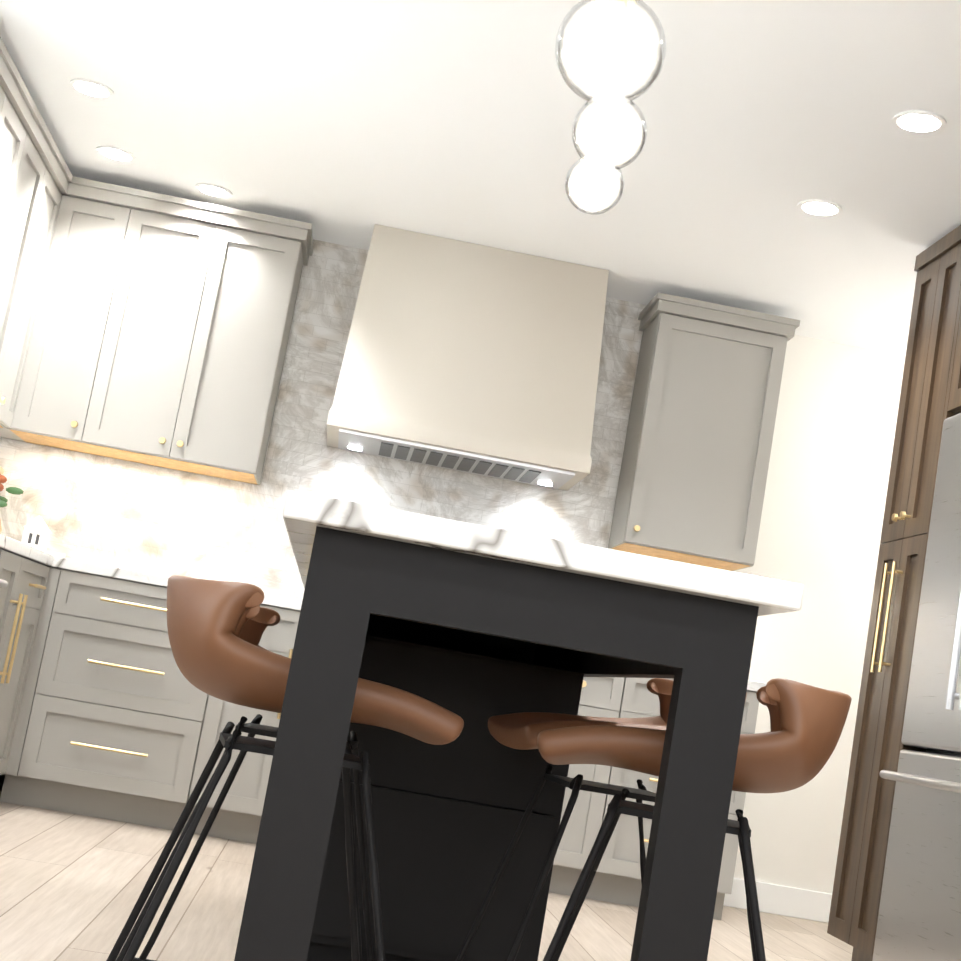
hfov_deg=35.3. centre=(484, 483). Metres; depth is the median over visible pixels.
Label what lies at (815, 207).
recessed light
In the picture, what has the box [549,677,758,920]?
base cabinet
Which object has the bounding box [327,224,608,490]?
range hood
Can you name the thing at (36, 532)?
decor
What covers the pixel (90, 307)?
upper cabinet
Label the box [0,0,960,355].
ceiling
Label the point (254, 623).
stool
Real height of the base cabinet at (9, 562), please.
0.876 m
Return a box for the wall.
[3,265,905,893]
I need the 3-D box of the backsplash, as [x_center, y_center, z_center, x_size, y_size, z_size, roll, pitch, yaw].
[-0.515,-0.223,6.395,3.411,1.554,0.007,11,-8,-4]
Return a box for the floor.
[0,790,852,960]
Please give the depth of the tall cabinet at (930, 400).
4.90 m
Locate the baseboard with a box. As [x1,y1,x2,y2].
[723,878,831,922]
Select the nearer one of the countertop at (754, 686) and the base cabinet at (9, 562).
the base cabinet at (9, 562)
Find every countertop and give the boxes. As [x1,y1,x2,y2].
[0,534,53,565]
[44,556,301,610]
[747,680,766,691]
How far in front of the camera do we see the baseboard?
6.32 m
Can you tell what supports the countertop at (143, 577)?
on the base cabinet at (109, 710)
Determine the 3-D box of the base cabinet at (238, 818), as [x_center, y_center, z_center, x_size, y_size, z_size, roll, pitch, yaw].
[-0.914,0.921,5.890,0.305,0.876,0.638,11,-8,-4]
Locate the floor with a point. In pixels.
(71, 886)
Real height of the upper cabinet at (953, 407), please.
0.640 m
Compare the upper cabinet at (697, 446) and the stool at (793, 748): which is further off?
the upper cabinet at (697, 446)
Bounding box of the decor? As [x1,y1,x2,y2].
[21,516,64,557]
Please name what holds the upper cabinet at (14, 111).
attached to the wall
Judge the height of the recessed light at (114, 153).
0.007 m
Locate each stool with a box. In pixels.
[106,575,463,960]
[116,605,373,960]
[456,678,746,960]
[537,678,851,960]
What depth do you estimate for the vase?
5.92 m
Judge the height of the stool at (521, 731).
0.784 m
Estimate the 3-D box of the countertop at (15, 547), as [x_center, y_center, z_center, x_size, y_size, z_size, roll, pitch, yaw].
[-1.829,0.026,4.031,0.805,0.040,3.043,11,-8,-4]
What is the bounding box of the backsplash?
[0,239,645,599]
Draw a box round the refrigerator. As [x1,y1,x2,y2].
[872,413,960,960]
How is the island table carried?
on the floor
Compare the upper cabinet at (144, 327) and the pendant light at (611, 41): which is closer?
the pendant light at (611, 41)
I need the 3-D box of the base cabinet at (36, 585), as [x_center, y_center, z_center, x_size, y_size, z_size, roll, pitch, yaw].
[-1.962,0.643,5.223,0.715,0.876,0.576,11,-8,-4]
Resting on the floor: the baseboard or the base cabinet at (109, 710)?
the base cabinet at (109, 710)
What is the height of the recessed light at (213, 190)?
0.007 m
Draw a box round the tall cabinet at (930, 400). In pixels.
[827,225,960,960]
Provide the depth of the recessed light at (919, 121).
4.25 m
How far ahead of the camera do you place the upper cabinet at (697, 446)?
6.19 m
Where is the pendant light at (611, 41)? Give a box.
[555,0,665,214]
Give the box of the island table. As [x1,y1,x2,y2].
[234,490,803,960]
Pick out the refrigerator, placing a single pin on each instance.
(919, 917)
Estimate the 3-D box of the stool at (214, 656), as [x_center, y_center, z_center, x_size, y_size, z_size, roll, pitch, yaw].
[-0.346,0.578,2.467,0.593,0.784,0.427,11,-8,-10]
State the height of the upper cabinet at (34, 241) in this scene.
1.010 m
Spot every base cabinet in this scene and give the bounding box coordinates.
[0,550,23,653]
[0,558,59,803]
[12,569,227,834]
[200,604,299,843]
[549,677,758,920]
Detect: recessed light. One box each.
[69,78,113,98]
[96,146,135,161]
[195,183,231,197]
[797,199,842,216]
[892,110,946,133]
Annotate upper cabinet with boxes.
[0,53,31,236]
[0,109,79,436]
[24,181,151,455]
[100,197,307,484]
[608,292,799,570]
[943,285,960,416]
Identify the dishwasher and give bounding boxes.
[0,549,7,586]
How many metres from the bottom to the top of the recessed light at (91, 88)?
0.007 m
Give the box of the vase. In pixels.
[0,467,23,533]
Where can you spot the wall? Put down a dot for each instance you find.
(827, 481)

